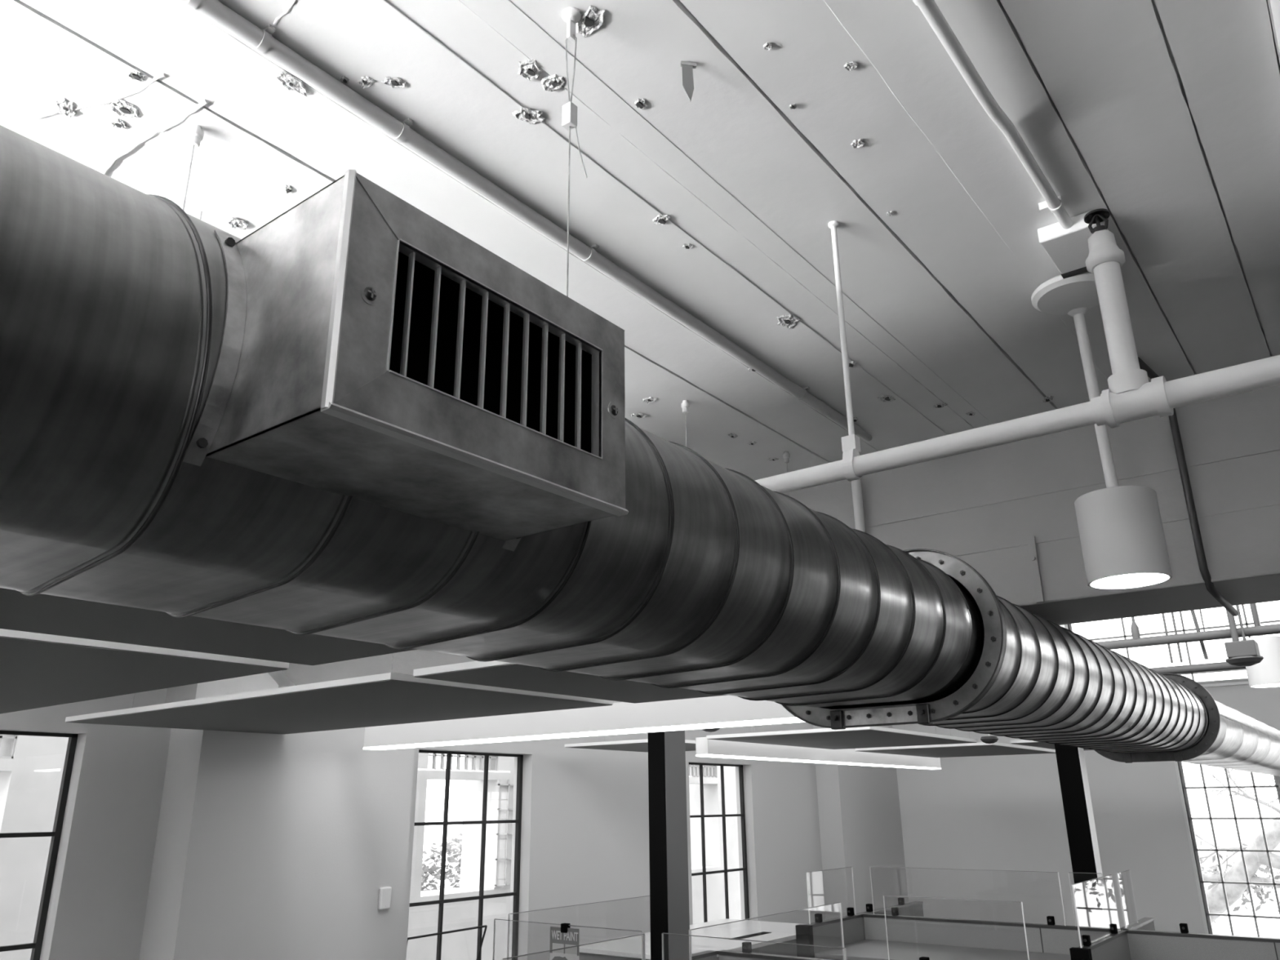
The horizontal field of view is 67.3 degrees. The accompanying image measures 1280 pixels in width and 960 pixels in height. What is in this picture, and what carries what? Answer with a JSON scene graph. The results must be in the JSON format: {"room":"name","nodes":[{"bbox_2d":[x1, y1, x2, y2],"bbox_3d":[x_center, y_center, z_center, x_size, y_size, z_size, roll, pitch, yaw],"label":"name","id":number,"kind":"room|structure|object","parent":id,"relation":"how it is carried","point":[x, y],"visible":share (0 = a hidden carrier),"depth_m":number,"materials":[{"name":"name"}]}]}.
{"room":"open-plan office","nodes":[
{"label":"open-plan office","id":0,"kind":"room"},
{"bbox_2d":[0,688,908,959],"bbox_3d":[-1.797,1.821,6.495,0.550,4.150,16.900,-14,-23,35],"label":"wall","id":1,"kind":"structure","parent":0,"point":[175,843],"depth_m":5.85,"materials":[{"name":"grey paint"}]},
{"bbox_2d":[0,730,78,959],"bbox_3d":[-3.413,1.981,4.543,0.035,1.570,1.170,-14,-23,35],"label":"window","id":2,"kind":"structure","parent":1,"relation":"in","point":[36,947],"depth_m":5.00,"materials":[{"name":"black metal"}]},
{"bbox_2d":[377,886,391,910],"bbox_3d":[-1.588,2.606,5.995,0.034,0.127,0.080,-14,-23,35],"label":"wall sensor","id":3,"kind":"object","parent":1,"relation":"attached to","point":[384,894],"visible":1,"depth_m":5.98,"materials":[{"name":"white plastic"}]},
{"bbox_2d":[406,750,523,959],"bbox_3d":[-1.268,2.825,7.111,0.144,1.570,1.170,-14,-23,35],"label":"window","id":4,"kind":"structure","parent":1,"relation":"in","point":[517,821],"depth_m":7.26,"materials":[{"name":"black metal"}]},
{"bbox_2d":[688,762,749,922],"bbox_3d":[0.747,3.674,9.689,0.035,1.570,1.170,-14,-23,35],"label":"window","id":5,"kind":"structure","parent":1,"relation":"in","point":[742,815],"depth_m":9.86,"materials":[{"name":"black"}]},
{"bbox_2d":[0,0,1279,479],"bbox_3d":[-0.691,-1.152,0.168,10.620,0.155,6.840,-14,-23,35],"label":"ceiling","id":6,"kind":"structure","parent":0,"point":[801,117],"depth_m":1.69,"materials":[{"name":"white paint"}]},
{"bbox_2d":[0,628,288,714],"bbox_3d":[-2.459,0.385,3.398,2.440,0.660,1.225,-14,-23,35],"label":"acoustic panel","id":7,"kind":"object","parent":6,"relation":"hanging from","point":[37,670],"visible":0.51,"depth_m":3.01,"materials":[{"name":"grey fabric"}]},
{"bbox_2d":[182,124,204,210],"bbox_3d":[-0.640,-0.334,1.441,0.266,0.591,0.024,-14,-23,35],"label":"wire","id":8,"kind":"object","parent":6,"relation":"hanging from","point":[195,134],"visible":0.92,"depth_m":1.59,"materials":[{"name":"white metal"}]},
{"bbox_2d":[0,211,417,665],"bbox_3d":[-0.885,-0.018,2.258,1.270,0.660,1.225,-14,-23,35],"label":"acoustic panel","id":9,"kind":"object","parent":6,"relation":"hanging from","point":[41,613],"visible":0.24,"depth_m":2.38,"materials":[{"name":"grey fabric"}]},
{"bbox_2d":[65,653,613,734],"bbox_3d":[-1.488,0.787,4.618,2.505,0.660,1.225,-14,-23,35],"label":"acoustic panel","id":10,"kind":"object","parent":6,"relation":"hanging from","point":[391,698],"visible":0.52,"depth_m":4.21,"materials":[{"name":"grey fabric"}]},
{"bbox_2d":[179,0,871,440],"bbox_3d":[-1.158,-0.890,0.655,0.041,0.033,6.135,-14,-23,35],"label":"ceiling pipe","id":11,"kind":"object","parent":6,"relation":"attached to","point":[261,41],"visible":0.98,"depth_m":1.70,"materials":[{"name":"grey metal"}]},
{"bbox_2d":[413,660,728,703],"bbox_3d":[0.100,0.380,3.468,1.260,0.660,1.225,-14,-23,35],"label":"acoustic panel","id":12,"kind":"object","parent":6,"relation":"hanging from","point":[491,673],"visible":0.23,"depth_m":3.44,"materials":[{"name":"grey fabric"}]},
{"bbox_2d":[561,6,587,297],"bbox_3d":[-0.093,-0.391,1.292,0.031,0.590,0.033,-14,-23,35],"label":"wire","id":13,"kind":"object","parent":6,"relation":"hanging from","point":[571,15],"visible":0.98,"depth_m":1.33,"materials":[{"name":"white metal"}]},
{"bbox_2d":[680,400,689,446],"bbox_3d":[0.237,0.030,2.546,0.292,0.591,0.024,-14,-23,35],"label":"wire","id":14,"kind":"object","parent":6,"relation":"hanging from","point":[685,406],"visible":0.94,"depth_m":2.70,"materials":[{"name":"white metal"}]},
{"bbox_2d":[0,124,1005,729],"bbox_3d":[-0.537,-0.099,0.799,0.707,0.390,3.712,-14,-23,35],"label":"air duct","id":15,"kind":"object","parent":14,"relation":"hanging from","point":[349,415],"visible":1,"depth_m":0.85,"materials":[{"name":"metal"}]},
{"bbox_2d":[360,283,379,305],"bbox_3d":[-0.199,-0.138,0.710,0.004,0.017,0.017,-14,-23,35],"label":"screw","id":16,"kind":"object","parent":15,"relation":"in","point":[369,292],"depth_m":0.71,"materials":[{"name":"silver metal"}]},
{"bbox_2d":[608,401,619,418],"bbox_3d":[-0.024,-0.067,0.926,0.004,0.017,0.017,-14,-23,35],"label":"screw","id":17,"kind":"object","parent":15,"relation":"in","point":[613,406],"depth_m":0.92,"materials":[{"name":"silver metal"}]},
{"bbox_2d":[680,60,696,101],"bbox_3d":[0.075,-0.605,1.465,0.024,0.073,0.006,3,-19,-10],"label":"tab","id":18,"kind":"object","parent":6,"relation":"attached to","point":[686,67],"visible":1,"depth_m":1.47,"materials":[{"name":"grey"}]},
{"bbox_2d":[164,355,1279,703],"bbox_3d":[1.477,-0.012,2.758,10.620,0.703,0.511,-14,-23,35],"label":"beam","id":19,"kind":"structure","parent":6,"relation":"attached to","point":[980,508],"depth_m":2.74,"materials":[{"name":"concrete"}]},
{"bbox_2d":[851,479,865,532],"bbox_3d":[0.708,0.214,3.067,0.033,0.455,0.031,-14,-23,35],"label":"conduit","id":20,"kind":"object","parent":19,"relation":"attached to","point":[858,508],"visible":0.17,"depth_m":3.10,"materials":[{"name":"white metal"}]},
{"bbox_2d":[1026,536,1044,602],"bbox_3d":[1.125,0.253,2.738,0.020,0.190,0.017,-14,-23,35],"label":"bracket","id":21,"kind":"object","parent":19,"relation":"attached to","point":[1037,580],"visible":1,"depth_m":2.73,"materials":[{"name":"metal"}]},
{"bbox_2d":[1137,356,1238,616],"bbox_3d":[1.498,0.036,2.612,0.036,0.582,0.662,-16,-24,38],"label":"conduit","id":22,"kind":"object","parent":19,"relation":"attached to","point":[1201,557],"visible":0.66,"depth_m":2.52,"materials":[{"name":"grey metal"}]},
{"bbox_2d":[782,451,790,495],"bbox_3d":[0.577,0.164,2.953,0.274,0.591,0.024,-14,-23,35],"label":"wire","id":23,"kind":"object","parent":6,"relation":"hanging from","point":[786,455],"visible":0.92,"depth_m":3.11,"materials":[{"name":"grey metal"}]},
{"bbox_2d":[819,573,1220,763],"bbox_3d":[1.444,0.736,3.336,0.595,0.390,2.950,-14,-23,35],"label":"air duct","id":24,"kind":"object","parent":23,"relation":"hanging from","point":[1053,683],"visible":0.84,"depth_m":2.88,"materials":[{"name":"metal"}]},
{"bbox_2d":[1180,691,1279,776],"bbox_3d":[4.577,2.010,7.213,0.592,0.384,7.340,-14,-23,35],"label":"air duct","id":25,"kind":"object","parent":24,"relation":"attached to","point":[1244,743],"visible":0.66,"depth_m":5.49,"materials":[{"name":"metal"}]},
{"bbox_2d":[1149,662,1245,674],"bbox_3d":[4.389,0.395,3.091,5.950,0.036,0.036,-14,-23,35],"label":"pipe","id":26,"kind":"object","parent":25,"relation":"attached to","point":[1219,665],"visible":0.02,"depth_m":4.41,"materials":[{"name":"grey metal"}]},
{"bbox_2d":[828,220,862,480],"bbox_3d":[0.381,-0.252,1.810,0.026,0.531,0.046,-14,-23,35],"label":"hanger","id":27,"kind":"object","parent":6,"relation":"hanging from","point":[851,444],"visible":0.94,"depth_m":1.78,"materials":[{"name":"white metal"}]},
{"bbox_2d":[754,208,1279,493],"bbox_3d":[1.996,-0.582,0.612,6.500,0.368,0.060,-14,-23,35],"label":"pipe","id":28,"kind":"object","parent":27,"relation":"hanging from","point":[1130,396],"visible":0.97,"depth_m":1.50,"materials":[{"name":"white metal"}]},
{"bbox_2d":[912,0,1072,229],"bbox_3d":[0.140,-0.768,1.029,0.040,0.046,2.340,-14,-23,35],"label":"conduit","id":29,"kind":"object","parent":6,"relation":"attached to","point":[931,11],"visible":0.88,"depth_m":1.52,"materials":[{"name":"white metal"}]},
{"bbox_2d":[1031,209,1172,589],"bbox_3d":[0.934,-0.141,1.968,0.177,0.651,0.463,-9,-21,24],"label":"pendant light","id":30,"kind":"object","parent":6,"relation":"hanging from","point":[1123,544],"visible":0.88,"depth_m":1.98,"materials":[{"name":"white metal"}]},
{"bbox_2d":[1270,0,1279,53],"bbox_3d":[0.761,-0.730,1.165,0.042,0.042,3.320,-14,-23,35],"label":"ceiling pipe","id":31,"kind":"object","parent":6,"relation":"attached to","point":[1275,4],"visible":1,"depth_m":1.36,"materials":[{"name":"white metal"}]},
{"bbox_2d":[892,624,1279,933],"bbox_3d":[7.253,2.834,9.796,10.700,4.150,0.200,-14,-23,35],"label":"wall","id":32,"kind":"structure","parent":0,"point":[990,814],"depth_m":11.29,"materials":[{"name":"white paint"}]},
{"bbox_2d":[1064,604,1279,687],"bbox_3d":[8.126,1.289,9.502,7.410,1.130,0.115,-14,-23,35],"label":"window","id":33,"kind":"structure","parent":32,"relation":"in","point":[1241,681],"depth_m":10.74,"materials":[{"name":"grey metal"}]},
{"bbox_2d":[1173,760,1279,937],"bbox_3d":[6.322,3.870,10.111,0.960,1.910,0.115,-14,-23,35],"label":"window","id":34,"kind":"structure","parent":32,"relation":"in","point":[1190,819],"depth_m":10.22,"materials":[{"name":"grey"}]},
{"bbox_3d":[4.428,-0.316,7.096,10.800,0.150,9.470,-14,-23,35],"label":"ceiling","id":35,"kind":"structure","parent":0,"visible":0},
{"bbox_2d":[363,694,804,750],"bbox_3d":[-0.430,0.318,5.274,3.030,2.115,0.120,-14,-23,35],"label":"linear light","id":36,"kind":"object","parent":35,"relation":"hanging from","point":[721,711],"visible":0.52,"depth_m":4.77,"materials":[{"name":"white plastic"}]},
{"bbox_2d":[564,738,695,752],"bbox_3d":[0.145,1.215,8.111,0.980,2.010,1.200,-14,-23,35],"label":"acoustic panel","id":37,"kind":"object","parent":35,"relation":"hanging from","point":[635,745],"visible":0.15,"depth_m":7.53,"materials":[{"name":"grey fabric"}]},
{"bbox_2d":[702,727,720,732],"bbox_3d":[0.437,0.643,6.418,0.140,2.016,0.140,-14,-23,35],"label":"speaker","id":38,"kind":"object","parent":35,"relation":"hanging from","point":[708,730],"visible":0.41,"depth_m":6.07},
{"bbox_2d":[695,737,941,769],"bbox_3d":[1.823,1.577,9.071,0.110,2.115,4.530,-14,-23,35],"label":"linear light","id":39,"kind":"object","parent":35,"relation":"hanging from","point":[704,747],"visible":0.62,"depth_m":8.14,"materials":[{"name":"white plastic"}]},
{"bbox_2d":[706,725,977,749],"bbox_3d":[1.560,1.010,7.552,1.250,2.010,1.980,-14,-23,35],"label":"acoustic panel","id":40,"kind":"object","parent":35,"relation":"hanging from","point":[865,736],"visible":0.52,"depth_m":6.92,"materials":[{"name":"grey fabric"}]},
{"bbox_2d":[854,732,1055,757],"bbox_3d":[3.005,1.603,9.354,1.230,2.010,1.950,-14,-23,35],"label":"acoustic panel","id":41,"kind":"object","parent":35,"relation":"hanging from","point":[980,748],"visible":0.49,"depth_m":8.72,"materials":[{"name":"grey fabric"}]},
{"bbox_2d":[980,733,998,743],"bbox_3d":[2.780,1.149,7.994,0.140,2.016,0.140,-14,-23,35],"label":"speaker","id":42,"kind":"object","parent":35,"relation":"hanging from","point":[987,740],"visible":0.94,"depth_m":7.64},
{"bbox_2d":[1010,617,1133,750],"bbox_3d":[3.883,1.288,8.450,0.970,2.010,1.700,-14,-23,35],"label":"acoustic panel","id":43,"kind":"object","parent":35,"relation":"hanging from","point":[1023,742],"visible":0.08,"depth_m":7.87,"materials":[{"name":"grey fabric"}]},
{"bbox_2d":[1130,617,1140,639],"bbox_3d":[2.085,-0.184,4.348,0.033,1.810,0.033,-14,-23,35],"label":"rod","id":44,"kind":"object","parent":35,"relation":"hanging from","point":[1135,634],"visible":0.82,"depth_m":4.06,"materials":[{"name":"grey metal"}]},
{"bbox_2d":[1161,613,1173,663],"bbox_3d":[2.178,-0.156,4.264,0.009,1.920,0.009,-14,-23,35],"label":"rod","id":45,"kind":"object","parent":35,"relation":"hanging from","point":[1162,615],"visible":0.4,"depth_m":3.99,"materials":[{"name":"grey metal"}]},
{"bbox_2d":[1171,612,1182,662],"bbox_3d":[2.206,-0.163,4.244,0.009,1.920,0.009,-14,-23,35],"label":"rod","id":46,"kind":"object","parent":35,"relation":"hanging from","point":[1172,613],"visible":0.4,"depth_m":3.97,"materials":[{"name":"grey metal"}]},
{"bbox_2d":[1096,623,1279,649],"bbox_3d":[4.023,0.191,2.658,5.950,0.038,0.038,-14,-23,35],"label":"pipe","id":47,"kind":"object","parent":46,"relation":"hanging from","point":[1270,628],"visible":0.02,"depth_m":3.93,"materials":[{"name":"grey metal"}]},
{"bbox_2d":[1190,609,1208,659],"bbox_3d":[2.282,0.379,4.070,0.084,0.761,0.014,-14,-23,35],"label":"conduit","id":48,"kind":"object","parent":47,"relation":"attached to","point":[1193,615],"visible":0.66,"depth_m":3.97,"materials":[{"name":"grey metal"}]},
{"bbox_2d":[1199,609,1204,631],"bbox_3d":[2.287,-0.236,4.202,0.006,1.810,0.006,-14,-23,35],"label":"rod","id":49,"kind":"object","parent":35,"relation":"hanging from","point":[1200,611],"visible":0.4,"depth_m":3.93,"materials":[{"name":"grey metal"}]},
{"bbox_2d":[1225,608,1239,641],"bbox_3d":[2.341,-0.232,4.090,0.022,1.890,0.022,10,-21,-28],"label":"rod","id":50,"kind":"object","parent":35,"relation":"hanging from","point":[1233,628],"visible":0.02,"depth_m":3.81,"materials":[{"name":"grey metal"}]},
{"bbox_2d":[1224,640,1263,666],"bbox_3d":[2.340,0.676,3.732,0.128,0.091,0.128,-14,-23,35],"label":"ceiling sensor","id":51,"kind":"object","parent":50,"relation":"hanging from","point":[1239,653],"visible":1,"depth_m":3.69,"materials":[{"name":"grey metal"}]},
{"bbox_2d":[1235,604,1245,640],"bbox_3d":[2.365,-0.238,4.073,0.010,1.890,0.010,-14,-23,35],"label":"rod","id":52,"kind":"object","parent":35,"relation":"hanging from","point":[1237,606],"visible":0.02,"depth_m":3.80,"materials":[{"name":"grey metal"}]},
{"bbox_2d":[1249,603,1260,626],"bbox_3d":[2.488,-0.247,4.176,0.018,1.810,0.018,10,-21,-28],"label":"rod","id":53,"kind":"object","parent":35,"relation":"hanging from","point":[1253,608],"visible":0.02,"depth_m":3.90,"materials":[{"name":"grey metal"}]},
{"bbox_2d":[1240,603,1279,687],"bbox_3d":[2.682,-0.068,4.424,0.160,1.995,0.160,-14,-23,35],"label":"pendant light","id":54,"kind":"object","parent":35,"relation":"hanging from","point":[1265,673],"visible":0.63,"depth_m":4.08,"materials":[{"name":"white"}]},
{"bbox_3d":[2.211,2.813,2.928,10.800,0.100,16.900,-14,-23,35],"label":"floor","id":55,"kind":"structure","parent":0,"visible":0},
{"bbox_2d":[648,729,689,959],"bbox_3d":[0.147,1.422,5.380,0.275,4.150,0.350,-14,-23,35],"label":"steel column","id":56,"kind":"structure","parent":55,"relation":"on","point":[667,787],"depth_m":5.14,"materials":[{"name":"black metal"}]},
{"bbox_2d":[579,918,803,959],"bbox_3d":[0.513,3.681,6.850,0.990,0.803,1.970,-14,-23,35],"label":"desk","id":57,"kind":"object","parent":55,"relation":"on","point":[628,948],"visible":0.43,"depth_m":6.78,"materials":[{"name":"laminate"}]},
{"bbox_2d":[691,950,717,959],"bbox_3d":[-0.108,2.928,4.752,0.060,0.900,1.760,-14,-23,35],"label":"wall","id":58,"kind":"structure","parent":55,"relation":"on","point":[708,954],"depth_m":5.46,"materials":[{"name":"paint"}]},
{"bbox_2d":[506,895,649,959],"bbox_3d":[-0.201,2.307,4.844,0.008,0.336,1.306,-14,-23,35],"label":"glass screen","id":59,"kind":"object","parent":58,"relation":"on","point":[508,917],"visible":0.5,"depth_m":4.45,"materials":[{"name":"white"}]},
{"bbox_2d":[717,950,830,959],"bbox_3d":[1.334,2.926,4.795,2.180,0.900,0.060,-14,-23,35],"label":"wall","id":60,"kind":"structure","parent":55,"relation":"on","point":[722,954],"depth_m":5.41,"materials":[{"name":"paint"}]},
{"bbox_2d":[742,942,751,953],"bbox_3d":[0.606,2.657,5.468,0.040,0.054,0.049,-14,-23,35],"label":"glass clip","id":61,"kind":"object","parent":60,"relation":"on","point":[746,946],"visible":1,"depth_m":5.46,"materials":[{"name":"black metal"}]},
{"bbox_2d":[919,956,929,959],"bbox_3d":[1.439,2.444,4.865,0.040,0.054,0.049,-14,-23,35],"label":"glass clip","id":62,"kind":"object","parent":60,"relation":"on","point":[921,957],"visible":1,"depth_m":4.86,"materials":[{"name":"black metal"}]},
{"bbox_2d":[883,895,1029,959],"bbox_3d":[1.570,2.278,4.817,0.716,0.336,0.008,-14,-23,35],"label":"glass screen","id":63,"kind":"object","parent":60,"relation":"on","point":[883,895],"visible":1,"depth_m":4.83,"materials":[{"name":"white"}]},
{"bbox_2d":[795,901,924,959],"bbox_3d":[1.754,3.759,7.274,0.100,0.901,2.080,-14,-23,35],"label":"wall","id":64,"kind":"structure","parent":55,"relation":"on","point":[828,932],"depth_m":6.93,"materials":[{"name":"paint"}]},
{"bbox_2d":[814,913,822,922],"bbox_3d":[1.267,3.110,6.830,0.040,0.054,0.049,-14,-23,35],"label":"glass clip","id":65,"kind":"object","parent":64,"relation":"on","point":[818,917],"visible":1,"depth_m":6.82,"materials":[{"name":"black metal"}]},
{"bbox_2d":[806,866,856,924],"bbox_3d":[1.406,3.034,7.049,0.008,0.336,0.726,-14,-23,35],"label":"glass screen","id":66,"kind":"object","parent":64,"relation":"on","point":[846,867],"visible":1,"depth_m":6.94,"materials":[{"name":"white"}]},
{"bbox_2d":[846,906,853,915],"bbox_3d":[1.577,3.236,7.214,0.040,0.054,0.049,-14,-23,35],"label":"glass clip","id":67,"kind":"object","parent":64,"relation":"on","point":[850,911],"visible":1,"depth_m":7.20,"materials":[{"name":"black metal"}]},
{"bbox_2d":[866,903,872,911],"bbox_3d":[1.778,3.318,7.463,0.040,0.054,0.049,-14,-23,35],"label":"glass clip","id":68,"kind":"object","parent":64,"relation":"on","point":[868,906],"visible":1,"depth_m":7.45,"materials":[{"name":"black metal"}]},
{"bbox_2d":[897,897,904,905],"bbox_3d":[2.150,3.469,7.922,0.040,0.054,0.049,-14,-23,35],"label":"glass clip","id":69,"kind":"object","parent":64,"relation":"on","point":[900,900],"visible":1,"depth_m":7.91,"materials":[{"name":"black metal"}]},
{"bbox_2d":[862,913,1279,959],"bbox_3d":[3.583,3.246,5.818,4.720,0.900,0.060,-14,-23,35],"label":"wall","id":70,"kind":"structure","parent":55,"relation":"on","point":[1144,944],"depth_m":6.49,"materials":[{"name":"paint"}]},
{"bbox_2d":[891,906,898,915],"bbox_3d":[1.903,3.221,7.181,0.040,0.054,0.049,-14,-23,35],"label":"glass clip","id":71,"kind":"object","parent":70,"relation":"on","point":[895,911],"visible":1,"depth_m":7.17,"materials":[{"name":"black metal"}]},
{"bbox_2d":[814,939,1071,959],"bbox_3d":[2.145,3.179,6.399,1.760,0.030,0.830,-14,-23,35],"label":"desk","id":72,"kind":"object","parent":70,"relation":"attached to","point":[865,949],"visible":0.83,"depth_m":6.52,"materials":[{"name":"grey laminate"}]},
{"bbox_2d":[870,866,1066,925],"bbox_3d":[2.316,2.983,6.929,1.386,0.336,0.008,-14,-23,35],"label":"glass screen","id":73,"kind":"object","parent":70,"relation":"on","point":[870,866],"visible":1,"depth_m":6.88,"materials":[{"name":"white"}]},
{"bbox_2d":[1046,915,1054,924],"bbox_3d":[2.791,2.994,6.538,0.040,0.054,0.049,-14,-23,35],"label":"glass clip","id":74,"kind":"object","parent":70,"relation":"on","point":[1051,920],"visible":1,"depth_m":6.52,"materials":[{"name":"black metal"}]},
{"bbox_2d":[1067,872,1110,928],"bbox_3d":[3.002,2.808,6.432,0.216,0.336,0.008,-14,-23,35],"label":"glass screen","id":75,"kind":"object","parent":70,"relation":"on","point":[1068,873],"visible":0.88,"depth_m":6.42,"materials":[{"name":"white"}]},
{"bbox_2d":[1179,923,1188,933],"bbox_3d":[3.433,2.829,6.073,0.040,0.054,0.049,-14,-23,35],"label":"glass clip","id":76,"kind":"object","parent":70,"relation":"on","point":[1183,926],"visible":1,"depth_m":6.06,"materials":[{"name":"black metal"}]},
{"bbox_2d":[1054,624,1110,928],"bbox_3d":[3.291,2.062,7.380,0.325,4.150,0.310,-14,-23,35],"label":"steel column","id":77,"kind":"structure","parent":55,"relation":"on","point":[1071,763],"depth_m":7.12,"materials":[{"name":"black metal"}]},
{"bbox_2d":[1069,917,1155,959],"bbox_3d":[3.069,3.321,6.023,0.100,0.901,1.900,-14,-23,35],"label":"wall","id":78,"kind":"structure","parent":55,"relation":"on","point":[1113,946],"depth_m":5.91,"materials":[{"name":"paint"}]},
{"bbox_2d":[1080,934,1091,946],"bbox_3d":[2.594,2.677,5.594,0.040,0.054,0.049,-14,-23,35],"label":"glass clip","id":79,"kind":"object","parent":78,"relation":"on","point":[1086,939],"visible":1,"depth_m":5.58,"materials":[{"name":"black metal"}]},
{"bbox_2d":[1071,874,1120,947],"bbox_3d":[2.806,2.631,5.904,0.008,0.336,0.946,-14,-23,35],"label":"glass screen","id":80,"kind":"object","parent":78,"relation":"on","point":[1110,874],"visible":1,"depth_m":5.75,"materials":[{"name":"white"}]},
{"bbox_2d":[1108,923,1117,933],"bbox_3d":[2.995,2.841,6.091,0.040,0.054,0.049,-14,-23,35],"label":"glass clip","id":81,"kind":"object","parent":78,"relation":"on","point":[1113,927],"visible":1,"depth_m":6.08,"materials":[{"name":"black metal"}]},
{"bbox_2d":[1116,870,1137,928],"bbox_3d":[3.303,2.833,6.518,0.008,0.336,0.356,-14,-23,35],"label":"glass screen","id":82,"kind":"object","parent":78,"relation":"on","point":[1126,926],"visible":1,"depth_m":6.44,"materials":[{"name":"white"}]},
{"bbox_3d":[0.040,2.494,3.474,1.940,0.900,0.060,-14,-23,35],"label":"wall","id":83,"kind":"structure","parent":55,"relation":"on","visible":0},
{"bbox_2d":[492,918,643,959],"bbox_3d":[-0.310,1.996,3.921,0.816,0.336,0.008,-14,-23,35],"label":"glass screen","id":84,"kind":"object","parent":83,"relation":"on","point":[494,935],"visible":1,"depth_m":4.01,"materials":[{"name":"white"}]},
{"bbox_2d":[549,926,579,959],"bbox_3d":[-0.309,1.957,3.921,0.160,0.241,0.002,-14,-23,35],"label":"sign","id":85,"kind":"object","parent":84,"relation":"attached to","point":[558,940],"visible":1,"depth_m":3.94,"materials":[{"name":"white paper"}]},
{"bbox_2d":[551,956,567,959],"bbox_3d":[-0.324,1.996,3.921,0.102,0.100,0.001,-14,-23,35],"label":"print","id":86,"kind":"object","parent":85,"relation":"on","point":[553,957],"depth_m":3.94,"materials":[{"name":"grey"}]},
{"bbox_2d":[560,923,570,933],"bbox_3d":[-0.307,1.844,3.961,0.030,0.034,0.028,-14,-23,35],"label":"binder clip","id":87,"kind":"object","parent":84,"relation":"attached to","point":[564,926],"visible":1,"depth_m":3.95,"materials":[{"name":"black metal"}]},
{"bbox_2d":[501,933,645,959],"bbox_3d":[-0.212,1.795,3.329,0.008,0.336,0.756,-14,-23,35],"label":"glass screen","id":88,"kind":"object","parent":83,"relation":"on","point":[644,944],"visible":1,"depth_m":3.44,"materials":[{"name":"white"}]},
{"bbox_2d":[662,933,846,959],"bbox_3d":[0.391,1.817,3.413,0.766,0.336,0.008,-14,-23,35],"label":"glass screen","id":89,"kind":"object","parent":83,"relation":"on","point":[845,949],"visible":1,"depth_m":3.46,"materials":[{"name":"white"}]},
{"bbox_2d":[688,902,844,959],"bbox_3d":[0.594,2.083,4.209,0.008,0.336,1.306,-14,-23,35],"label":"glass screen","id":90,"kind":"object","parent":83,"relation":"on","point":[840,905],"visible":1,"depth_m":4.26,"materials":[{"name":"white"}]},
{"label":"outside","id":91,"kind":"structure","parent":0,"visible":0},
{"bbox_2d":[421,852,1279,937],"bbox_3d":[5.805,7.112,14.205,70.000,0.100,48.000,-14,-23,35],"label":"ground","id":92,"kind":"structure","parent":91,"point":[1242,926],"depth_m":19.39,"materials":[{"name":"grey"}]},
{"bbox_2d":[0,734,741,959],"bbox_3d":[-2.184,2.710,9.502,0.520,5.400,19.000,-14,-23,35],"label":"wall","id":93,"kind":"structure","parent":92,"relation":"on","point":[32,766],"depth_m":9.24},
{"bbox_2d":[493,779,513,887],"bbox_3d":[-1.374,3.610,9.867,0.020,1.030,0.262,-14,-23,35],"label":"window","id":94,"kind":"structure","parent":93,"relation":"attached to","point":[504,788],"depth_m":9.84,"materials":[{"name":"glass"}]},
{"bbox_2d":[421,833,462,891],"bbox_3d":[-2.070,5.582,12.241,2.558,2.189,2.552,-14,-23,35],"label":"leafy bush","id":95,"kind":"object","parent":92,"relation":"on","point":[434,868],"visible":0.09,"depth_m":12.22,"materials":[{"name":"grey plant"}]},
{"bbox_2d":[1195,765,1279,923],"bbox_3d":[8.672,4.450,12.956,4.183,4.367,0.838,-16,-24,39],"label":"bare tree","id":96,"kind":"object","parent":92,"relation":"on","point":[1254,860],"visible":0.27,"depth_m":12.89,"materials":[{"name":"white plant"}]},
{"bbox_2d":[1200,840,1279,923],"bbox_3d":[10.423,5.923,14.112,5.174,1.357,1.236,-14,-23,35],"label":"hedge","id":97,"kind":"object","parent":92,"relation":"on","point":[1256,890],"visible":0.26,"depth_m":14.93,"materials":[{"name":"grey plant"}]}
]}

